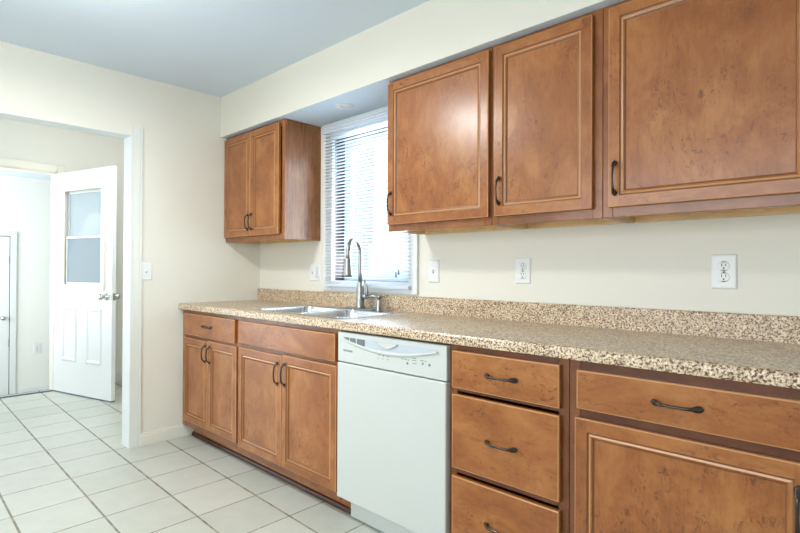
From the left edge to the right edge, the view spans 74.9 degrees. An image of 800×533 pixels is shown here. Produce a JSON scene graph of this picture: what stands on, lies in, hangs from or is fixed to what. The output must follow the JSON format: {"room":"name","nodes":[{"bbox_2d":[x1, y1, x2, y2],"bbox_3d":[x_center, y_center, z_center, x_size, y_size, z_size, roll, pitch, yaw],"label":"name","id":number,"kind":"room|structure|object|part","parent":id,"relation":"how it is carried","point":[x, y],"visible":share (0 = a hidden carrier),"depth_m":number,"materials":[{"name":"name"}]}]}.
{"room":"kitchen","nodes":[
{"label":"kitchen","id":0,"kind":"room"},
{"bbox_2d":[0,175,50,393],"bbox_3d":[-4.971,0.189,6.090,0.100,2.810,4.800,0,0,44],"label":"wall","id":1,"kind":"structure","parent":0,"point":[25,203],"depth_m":6.45,"materials":[{"name":"white paint"}]},
{"bbox_2d":[0,236,10,395],"bbox_3d":[-4.960,0.606,5.973,0.078,1.953,0.820,0,0,44],"label":"door","id":2,"kind":"structure","parent":1,"relation":"in","point":[4,240],"depth_m":6.25,"materials":[{"name":"white paint"}]},
{"bbox_2d":[0,231,16,393],"bbox_3d":[-4.985,0.578,5.991,0.018,2.030,0.953,0,0,44],"label":"trim","id":3,"kind":"structure","parent":1,"relation":"attached to","point":[13,239],"depth_m":6.30,"materials":[{"name":"white paint"}]},
{"bbox_2d":[21,385,48,392],"bbox_3d":[-3.981,1.548,7.036,0.014,0.110,1.845,0,0,44],"label":"baseboard","id":4,"kind":"structure","parent":1,"relation":"attached to","point":[44,387],"depth_m":6.46,"materials":[{"name":"white paint"}]},
{"bbox_2d":[33,343,40,353],"bbox_3d":[-4.509,1.018,6.491,0.009,0.125,0.080,0,0,44],"label":"wall outlet","id":5,"kind":"object","parent":1,"relation":"attached to","point":[37,346],"visible":1,"depth_m":6.49,"materials":[{"name":"white plastic"}]},
{"bbox_2d":[0,169,50,179],"bbox_3d":[-4.241,-1.157,5.402,1.910,0.120,4.800,0,0,44],"label":"ceiling","id":6,"kind":"structure","parent":0,"point":[2,172],"depth_m":6.21,"materials":[{"name":"white paint"}]},
{"bbox_2d":[0,118,123,372],"bbox_3d":[-3.479,-0.070,4.728,0.120,2.485,4.900,0,0,44],"label":"wall","id":7,"kind":"structure","parent":0,"point":[19,140],"depth_m":5.02,"materials":[{"name":"white paint"}]},
{"bbox_2d":[0,390,53,397],"bbox_3d":[-3.572,1.157,4.556,0.028,0.009,0.942,0,0,44],"label":"trim","id":8,"kind":"structure","parent":7,"relation":"attached to","point":[47,390],"depth_m":4.74,"materials":[{"name":"white wood"}]},
{"bbox_2d":[0,158,64,389],"bbox_3d":[-3.599,0.103,4.592,0.136,2.115,1.092,0,0,44],"label":"trim","id":9,"kind":"structure","parent":7,"relation":"attached to","point":[5,164],"depth_m":4.89,"materials":[{"name":"white paint"}]},
{"bbox_2d":[53,166,119,401],"bbox_3d":[-2.853,0.149,4.662,0.872,2.028,0.185,0,0,23],"label":"door","id":10,"kind":"structure","parent":7,"relation":"in","point":[85,295],"depth_m":4.66,"materials":[{"name":"white paint"}]},
{"bbox_3d":[-3.018,0.615,4.761,0.225,0.500,0.009,0,0,28],"label":"raised panel","id":11,"kind":"part","parent":10,"relation":"part of","materials":[{"name":"white paint"}]},
{"bbox_3d":[-2.828,-0.260,4.691,0.545,0.850,0.032,0,0,28],"label":"sash","id":12,"kind":"part","parent":10,"relation":"part of","materials":[{"name":"glass"}]},
{"bbox_3d":[-2.833,-0.055,4.682,0.515,0.410,0.003,0,0,28],"label":"pane","id":13,"kind":"part","parent":10,"relation":"part of","materials":[{"name":"clear glass"}]},
{"bbox_3d":[-2.823,-0.465,4.699,0.515,0.410,0.003,0,0,28],"label":"pane","id":14,"kind":"part","parent":10,"relation":"part of","materials":[{"name":"clear glass"}]},
{"bbox_3d":[-2.692,0.615,4.586,0.225,0.500,0.009,0,0,28],"label":"raised panel","id":15,"kind":"part","parent":10,"relation":"part of","materials":[{"name":"white paint"}]},
{"bbox_3d":[-2.542,0.260,4.468,0.064,0.064,0.075,0,0,28],"label":"knob","id":16,"kind":"part","parent":10,"relation":"part of","materials":[{"name":"silver metal"}]},
{"bbox_2d":[115,373,121,381],"bbox_3d":[-2.501,1.127,5.648,0.013,0.090,2.000,0,0,44],"label":"baseboard","id":17,"kind":"structure","parent":7,"relation":"attached to","point":[118,376],"depth_m":5.28,"materials":[{"name":"white paint"}]},
{"bbox_2d":[0,41,373,432],"bbox_3d":[-1.950,-0.077,3.187,0.120,2.475,4.800,0,0,44],"label":"wall","id":18,"kind":"structure","parent":0,"point":[183,239],"depth_m":3.50,"materials":[{"name":"white paint"}]},
{"bbox_2d":[0,112,131,448],"bbox_3d":[-2.396,0.154,2.725,0.128,2.004,1.820,0,0,44],"label":"trim","id":19,"kind":"structure","parent":18,"relation":"attached to","point":[127,138],"depth_m":3.36,"materials":[{"name":"white paint"}]},
{"bbox_2d":[130,125,142,448],"bbox_3d":[-2.349,0.123,2.679,0.010,2.065,1.950,0,0,44],"label":"trim","id":20,"kind":"structure","parent":18,"relation":"attached to","point":[137,132],"depth_m":3.36,"materials":[{"name":"white paint"}]},
{"bbox_2d":[142,262,151,279],"bbox_3d":[-1.650,0.030,3.400,0.016,0.118,0.074,0,0,44],"label":"light switch","id":21,"kind":"object","parent":18,"relation":"attached to","point":[146,266],"visible":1,"depth_m":3.40,"materials":[{"name":"white plastic"}]},
{"bbox_2d":[141,425,193,445],"bbox_3d":[-1.378,1.125,3.685,0.013,0.082,0.861,0,0,44],"label":"baseboard","id":22,"kind":"structure","parent":18,"relation":"attached to","point":[147,438],"depth_m":3.48,"materials":[{"name":"white paint"}]},
{"bbox_2d":[0,382,383,532],"bbox_3d":[-1.043,1.209,2.232,7.090,0.100,4.900,0,0,44],"label":"floor","id":23,"kind":"structure","parent":0,"point":[65,465],"depth_m":2.78,"materials":[{"name":"tile"}]},
{"bbox_2d":[183,309,250,463],"bbox_3d":[-1.025,0.729,3.506,0.768,0.876,0.640,0,0,44],"label":"base cabinet","id":24,"kind":"object","parent":23,"relation":"on","point":[210,340],"visible":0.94,"depth_m":3.25,"materials":[{"name":"brown wood"}]},
{"bbox_3d":[-1.333,0.752,3.414,0.350,0.555,0.019,0,0,44],"label":"door","id":25,"kind":"part","parent":24,"relation":"part of","materials":[{"name":"brown wood"}]},
{"bbox_3d":[-1.197,0.552,3.251,0.019,0.118,0.031,0,0,44],"label":"handle","id":26,"kind":"part","parent":24,"relation":"part of","materials":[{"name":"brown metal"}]},
{"bbox_3d":[-1.209,0.382,3.298,0.678,0.140,0.019,0,0,44],"label":"drawer","id":27,"kind":"part","parent":24,"relation":"part of","materials":[{"name":"brown wood"}]},
{"bbox_3d":[-1.163,1.153,3.353,0.755,0.024,0.013,0,0,44],"label":"shoe moulding","id":28,"kind":"part","parent":24,"relation":"part of","materials":[{"name":"brown wood"}]},
{"bbox_3d":[-1.076,0.749,3.166,0.352,0.560,0.019,0,0,44],"label":"door","id":29,"kind":"part","parent":24,"relation":"part of","materials":[{"name":"brown wood"}]},
{"bbox_2d":[238,317,350,513],"bbox_3d":[-0.418,0.728,2.922,0.913,0.876,0.640,0,0,44],"label":"base cabinet","id":30,"kind":"object","parent":23,"relation":"on","point":[288,372],"visible":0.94,"depth_m":2.67,"materials":[{"name":"brown wood"}]},
{"bbox_3d":[-0.772,0.752,2.874,0.441,0.573,0.019,0,0,44],"label":"door","id":31,"kind":"part","parent":30,"relation":"part of","materials":[{"name":"brown wood"}]},
{"bbox_3d":[-0.651,0.561,2.725,0.019,0.128,0.031,0,0,44],"label":"handle","id":32,"kind":"part","parent":30,"relation":"part of","materials":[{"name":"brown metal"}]},
{"bbox_3d":[-0.604,0.557,2.680,0.019,0.128,0.031,0,0,44],"label":"handle","id":33,"kind":"part","parent":30,"relation":"part of","materials":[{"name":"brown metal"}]},
{"bbox_3d":[-0.614,0.378,2.726,0.883,0.128,0.019,0,0,44],"label":"false drawer","id":34,"kind":"part","parent":30,"relation":"part of","materials":[{"name":"brown wood"}]},
{"bbox_3d":[-0.561,1.152,2.773,0.913,0.024,0.013,0,0,44],"label":"shoe moulding","id":35,"kind":"part","parent":30,"relation":"part of","materials":[{"name":"brown wood"}]},
{"bbox_3d":[-0.449,0.749,2.564,0.445,0.579,0.019,0,0,44],"label":"door","id":36,"kind":"part","parent":30,"relation":"part of","materials":[{"name":"brown wood"}]},
{"bbox_2d":[178,288,799,388],"bbox_3d":[-0.048,0.226,2.585,3.454,0.126,0.624,0,0,44],"label":"countertop","id":37,"kind":"structure","parent":30,"relation":"on","point":[763,349],"depth_m":1.94,"materials":[{"name":"stone"}]},
{"bbox_2d":[251,305,408,318],"bbox_3d":[-0.409,0.337,2.925,0.835,0.180,0.495,0,0,44],"label":"sink","id":38,"kind":"object","parent":37,"relation":"in","point":[334,312],"visible":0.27,"depth_m":2.96,"materials":[{"name":"silver metal"}]},
{"bbox_3d":[-0.573,0.337,3.044,0.378,0.180,0.382,0,0,44],"label":"bowl","id":39,"kind":"part","parent":38,"relation":"part of","materials":[{"name":"silver metal"}]},
{"bbox_3d":[-0.284,0.337,2.765,0.378,0.180,0.382,0,0,44],"label":"bowl","id":40,"kind":"part","parent":38,"relation":"part of","materials":[{"name":"silver metal"}]},
{"bbox_2d":[365,295,382,310],"bbox_3d":[-0.141,0.204,2.951,0.109,0.088,0.048,0,0,39],"label":"soap dispenser","id":41,"kind":"object","parent":38,"relation":"on","point":[378,301],"visible":1,"depth_m":2.92,"materials":[{"name":"silver metal"}]},
{"bbox_3d":[-0.150,0.173,2.945,0.103,0.025,0.033,0,0,21],"label":"pump spout","id":42,"kind":"part","parent":41,"relation":"part of","materials":[{"name":"silver metal"}]},
{"bbox_2d":[343,237,374,310],"bbox_3d":[-0.283,0.040,2.987,0.250,0.415,0.210,0,0,44],"label":"kitchen faucet","id":43,"kind":"object","parent":37,"relation":"on","point":[360,296],"visible":0.98,"depth_m":3.01,"materials":[{"name":"silver metal"}]},
{"bbox_3d":[-0.259,-0.037,2.961,0.024,0.261,0.197,0,0,19],"label":"spout","id":44,"kind":"part","parent":43,"relation":"part of","materials":[{"name":"silver metal"}]},
{"bbox_3d":[-0.233,0.244,3.039,0.250,0.008,0.056,0,0,44],"label":"deck plate","id":45,"kind":"part","parent":43,"relation":"part of","materials":[{"name":"silver metal"}]},
{"bbox_3d":[-0.199,0.133,3.011,0.055,0.116,0.033,0,0,44],"label":"lever handle","id":46,"kind":"part","parent":43,"relation":"part of","materials":[{"name":"silver metal"}]},
{"bbox_2d":[337,330,450,532],"bbox_3d":[0.142,0.729,2.381,0.638,0.864,0.589,0,0,44],"label":"dishwasher","id":47,"kind":"object","parent":23,"relation":"on","point":[393,403],"visible":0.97,"depth_m":2.14,"materials":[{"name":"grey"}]},
{"bbox_3d":[-0.010,1.105,2.223,0.598,0.108,0.013,0,0,44],"label":"toe panel","id":48,"kind":"part","parent":47,"relation":"part of","materials":[{"name":"white metal"}]},
{"bbox_3d":[-0.029,0.365,2.204,0.638,0.135,0.077,0,0,44],"label":"control panel","id":49,"kind":"part","parent":47,"relation":"part of","materials":[{"name":"white plastic"}]},
{"bbox_2d":[450,344,569,532],"bbox_3d":[0.545,0.727,1.996,0.474,0.876,0.640,0,0,44],"label":"base cabinet","id":50,"kind":"object","parent":23,"relation":"on","point":[510,411],"visible":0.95,"depth_m":1.78,"materials":[{"name":"brown wood"}]},
{"bbox_3d":[0.334,0.900,1.775,0.134,0.019,0.031,0,0,44],"label":"handle","id":51,"kind":"part","parent":50,"relation":"part of","materials":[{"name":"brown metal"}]},
{"bbox_3d":[0.335,0.613,1.776,0.134,0.019,0.031,0,0,44],"label":"handle","id":52,"kind":"part","parent":50,"relation":"part of","materials":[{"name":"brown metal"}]},
{"bbox_3d":[0.336,0.381,1.778,0.134,0.019,0.031,0,0,44],"label":"handle","id":53,"kind":"part","parent":50,"relation":"part of","materials":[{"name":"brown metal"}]},
{"bbox_3d":[0.350,0.899,1.793,0.427,0.256,0.019,0,0,44],"label":"drawer","id":54,"kind":"part","parent":50,"relation":"part of","materials":[{"name":"brown wood"}]},
{"bbox_3d":[0.351,0.607,1.795,0.427,0.272,0.019,0,0,44],"label":"drawer","id":55,"kind":"part","parent":50,"relation":"part of","materials":[{"name":"brown wood"}]},
{"bbox_3d":[0.352,0.380,1.796,0.427,0.138,0.019,0,0,44],"label":"drawer","id":56,"kind":"part","parent":50,"relation":"part of","materials":[{"name":"brown wood"}]},
{"bbox_2d":[570,360,799,532],"bbox_3d":[0.947,0.726,1.610,0.636,0.876,0.640,0,0,44],"label":"base cabinet","id":57,"kind":"object","parent":23,"relation":"on","point":[652,451],"visible":0.97,"depth_m":1.41,"materials":[{"name":"brown wood"}]},
{"bbox_3d":[0.734,0.374,1.395,0.132,0.019,0.031,0,0,44],"label":"handle","id":58,"kind":"part","parent":57,"relation":"part of","materials":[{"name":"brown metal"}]},
{"bbox_3d":[0.752,0.747,1.408,0.584,0.570,0.019,0,0,44],"label":"door","id":59,"kind":"part","parent":57,"relation":"part of","materials":[{"name":"brown wood"}]},
{"bbox_3d":[0.753,0.376,1.411,0.572,0.119,0.019,0,0,44],"label":"drawer","id":60,"kind":"part","parent":57,"relation":"part of","materials":[{"name":"brown wood"}]},
{"bbox_3d":[0.923,0.577,1.211,0.019,0.132,0.031,0,0,44],"label":"handle","id":61,"kind":"part","parent":57,"relation":"part of","materials":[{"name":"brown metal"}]},
{"bbox_2d":[0,0,428,96],"bbox_3d":[-0.617,-1.336,1.113,4.920,0.200,3.840,0,0,44],"label":"ceiling","id":62,"kind":"structure","parent":0,"point":[219,48],"depth_m":2.73,"materials":[{"name":"white paint"}]},
{"bbox_2d":[260,127,799,315],"bbox_3d":[0.667,-0.027,2.432,4.700,2.390,0.140,0,0,44],"label":"wall","id":63,"kind":"structure","parent":0,"point":[662,264],"depth_m":2.13,"materials":[{"name":"white paint"}]},
{"bbox_2d":[224,118,320,243],"bbox_3d":[-0.917,-0.552,3.630,0.755,0.759,0.332,0,0,44],"label":"upper cabinet","id":64,"kind":"object","parent":63,"relation":"attached to","point":[272,172],"visible":1,"depth_m":3.43,"materials":[{"name":"brown wood"}]},
{"bbox_3d":[-1.141,-0.560,3.671,0.358,0.706,0.019,0,0,44],"label":"door","id":65,"kind":"part","parent":64,"relation":"part of","materials":[{"name":"brown wood"}]},
{"bbox_3d":[-1.011,-0.302,3.509,0.019,0.120,0.031,0,0,44],"label":"handle","id":66,"kind":"part","parent":64,"relation":"part of","materials":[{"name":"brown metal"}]},
{"bbox_3d":[-0.990,-0.553,3.554,0.755,0.759,0.019,0,0,44],"label":"frame","id":67,"kind":"part","parent":64,"relation":"part of","materials":[{"name":"brown wood"}]},
{"bbox_3d":[-0.886,-0.561,3.426,0.340,0.706,0.019,0,0,44],"label":"door","id":68,"kind":"part","parent":64,"relation":"part of","materials":[{"name":"brown wood"}]},
{"bbox_3d":[-0.625,-0.552,3.398,0.014,0.759,0.262,0,0,44],"label":"panel","id":69,"kind":"part","parent":64,"relation":"part of","materials":[{"name":"brown wood"}]},
{"bbox_2d":[310,263,320,280],"bbox_3d":[-0.577,0.038,3.519,0.116,0.122,0.016,0,0,44],"label":"outlet","id":70,"kind":"object","parent":63,"relation":"attached to","point":[315,268],"visible":1,"depth_m":3.51,"materials":[{"name":"white plastic"}]},
{"bbox_2d":[323,106,418,294],"bbox_3d":[-0.162,-0.388,3.203,0.837,1.087,0.133,0,0,44],"label":"window","id":71,"kind":"structure","parent":63,"relation":"in","point":[413,253],"depth_m":3.39,"materials":[{"name":"white paint"}]},
{"bbox_2d":[321,109,410,289],"bbox_3d":[-0.224,-0.383,3.131,0.778,1.022,0.054,0,0,44],"label":"window blind","id":72,"kind":"object","parent":71,"relation":"attached to","point":[381,115],"visible":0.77,"depth_m":3.17,"materials":[{"name":"white plastic"}]},
{"bbox_3d":[-0.242,-0.375,3.161,0.001,0.995,0.026,0,0,44],"label":"ladder cord","id":73,"kind":"part","parent":72,"relation":"part of","materials":[{"name":"white fabric"}]},
{"bbox_3d":[-0.220,0.119,3.135,0.754,0.018,0.026,0,0,44],"label":"rail","id":74,"kind":"part","parent":72,"relation":"part of","materials":[{"name":"white plastic"}]},
{"bbox_3d":[-0.006,-0.418,2.896,0.002,0.870,0.008,0,0,-1],"label":"pull cord","id":75,"kind":"part","parent":72,"relation":"part of","materials":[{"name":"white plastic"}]},
{"bbox_3d":[-0.114,-0.369,3.228,0.670,0.915,0.030,0,0,44],"label":"sash","id":76,"kind":"part","parent":71,"relation":"part of","materials":[{"name":"white glass"}]},
{"bbox_2d":[221,0,624,138],"bbox_3d":[0.510,-1.080,2.270,4.700,0.289,0.327,0,0,44],"label":"soffit","id":77,"kind":"object","parent":63,"relation":"attached to","point":[358,70],"depth_m":2.63,"materials":[{"name":"beige paint"}]},
{"bbox_2d":[336,103,352,109],"bbox_3d":[-0.323,-0.931,3.039,0.104,0.007,0.104,0,0,44],"label":"recessed light","id":78,"kind":"object","parent":77,"relation":"in","point":[345,106],"visible":1,"depth_m":3.04,"materials":[{"name":"white plastic"}]},
{"bbox_2d":[428,260,438,282],"bbox_3d":[0.176,0.025,2.795,0.076,0.122,0.016,0,0,44],"label":"light switch","id":79,"kind":"object","parent":63,"relation":"attached to","point":[433,265],"visible":1,"depth_m":2.79,"materials":[{"name":"white plastic"}]},
{"bbox_2d":[386,47,520,234],"bbox_3d":[0.246,-0.553,2.512,0.619,0.759,0.332,0,0,44],"label":"upper cabinet","id":80,"kind":"object","parent":63,"relation":"attached to","point":[439,181],"visible":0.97,"depth_m":2.39,"materials":[{"name":"brown wood"}]},
{"bbox_3d":[-0.055,-0.313,2.590,0.019,0.124,0.031,0,0,44],"label":"handle","id":81,"kind":"part","parent":80,"relation":"part of","materials":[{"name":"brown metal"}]},
{"bbox_3d":[0.270,-0.553,2.537,0.591,0.759,0.262,0,0,44],"label":"panel","id":82,"kind":"part","parent":80,"relation":"part of","materials":[{"name":"brown wood"}]},
{"bbox_2d":[516,258,530,283],"bbox_3d":[0.570,0.020,2.421,0.078,0.120,0.009,0,0,44],"label":"wall outlet","id":83,"kind":"object","parent":63,"relation":"attached to","point":[523,265],"visible":1,"depth_m":2.42,"materials":[{"name":"white plastic"}]},
{"bbox_2d":[519,271,525,278],"bbox_3d":[0.568,0.040,2.419,0.036,0.036,0.003,0,0,44],"label":"receptacle","id":84,"kind":"object","parent":83,"relation":"attached to","point":[522,274],"depth_m":2.42,"materials":[{"name":"grey plastic"}]},
{"bbox_2d":[519,263,525,269],"bbox_3d":[0.568,0.001,2.420,0.036,0.036,0.003,0,0,44],"label":"receptacle","id":85,"kind":"object","parent":83,"relation":"attached to","point":[522,266],"depth_m":2.42,"materials":[{"name":"grey plastic"}]},
{"bbox_2d":[257,288,799,343],"bbox_3d":[0.161,0.228,2.803,3.454,0.126,0.020,0,0,44],"label":"backsplash","id":86,"kind":"structure","parent":63,"relation":"attached to","point":[757,327],"depth_m":2.19,"materials":[{"name":"stone"}]},
{"bbox_2d":[492,8,628,228],"bbox_3d":[0.641,-0.554,2.132,0.473,0.759,0.332,0,0,44],"label":"upper cabinet","id":87,"kind":"object","parent":63,"relation":"attached to","point":[547,94],"visible":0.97,"depth_m":2.02,"materials":[{"name":"brown wood"}]},
{"bbox_3d":[0.400,-0.313,2.152,0.019,0.124,0.031,0,0,44],"label":"handle","id":88,"kind":"part","parent":87,"relation":"part of","materials":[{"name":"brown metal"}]},
{"bbox_3d":[0.551,-0.562,2.043,0.418,0.706,0.019,0,0,44],"label":"door","id":89,"kind":"part","parent":87,"relation":"part of","materials":[{"name":"brown wood"}]},
{"bbox_3d":[0.665,-0.553,2.157,0.445,0.759,0.262,0,0,44],"label":"panel","id":90,"kind":"part","parent":87,"relation":"part of","materials":[{"name":"brown wood"}]},
{"bbox_2d":[603,0,799,222],"bbox_3d":[1.051,-0.554,1.738,0.661,0.759,0.332,0,0,44],"label":"upper cabinet","id":91,"kind":"object","parent":63,"relation":"attached to","point":[701,98],"visible":1,"depth_m":1.66,"materials":[{"name":"brown wood"}]},
{"bbox_3d":[0.744,-0.310,1.821,0.019,0.126,0.031,0,0,44],"label":"handle","id":92,"kind":"part","parent":91,"relation":"part of","materials":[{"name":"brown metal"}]},
{"bbox_3d":[0.842,-0.554,1.987,0.014,0.759,0.262,0,0,44],"label":"panel","id":93,"kind":"part","parent":91,"relation":"part of","materials":[{"name":"brown wood"}]},
{"bbox_3d":[1.075,-0.554,1.763,0.633,0.759,0.262,0,0,44],"label":"panel","id":94,"kind":"part","parent":91,"relation":"part of","materials":[{"name":"brown wood"}]},
{"bbox_2d":[711,254,736,288],"bbox_3d":[1.153,0.018,1.860,0.080,0.124,0.009,0,0,44],"label":"wall outlet","id":95,"kind":"object","parent":63,"relation":"attached to","point":[723,266],"visible":1,"depth_m":1.86,"materials":[{"name":"white plastic"}]},
{"bbox_2d":[718,272,729,281],"bbox_3d":[1.151,0.038,1.858,0.036,0.036,0.003,0,0,44],"label":"receptacle","id":96,"kind":"object","parent":95,"relation":"attached to","point":[722,276],"depth_m":1.86,"materials":[{"name":"grey plastic"}]},
{"bbox_2d":[718,261,729,270],"bbox_3d":[1.152,-0.001,1.859,0.036,0.036,0.001,0,0,44],"label":"receptacle","id":97,"kind":"object","parent":95,"relation":"attached to","point":[722,265],"depth_m":1.86,"materials":[{"name":"grey plastic"}]}
]}

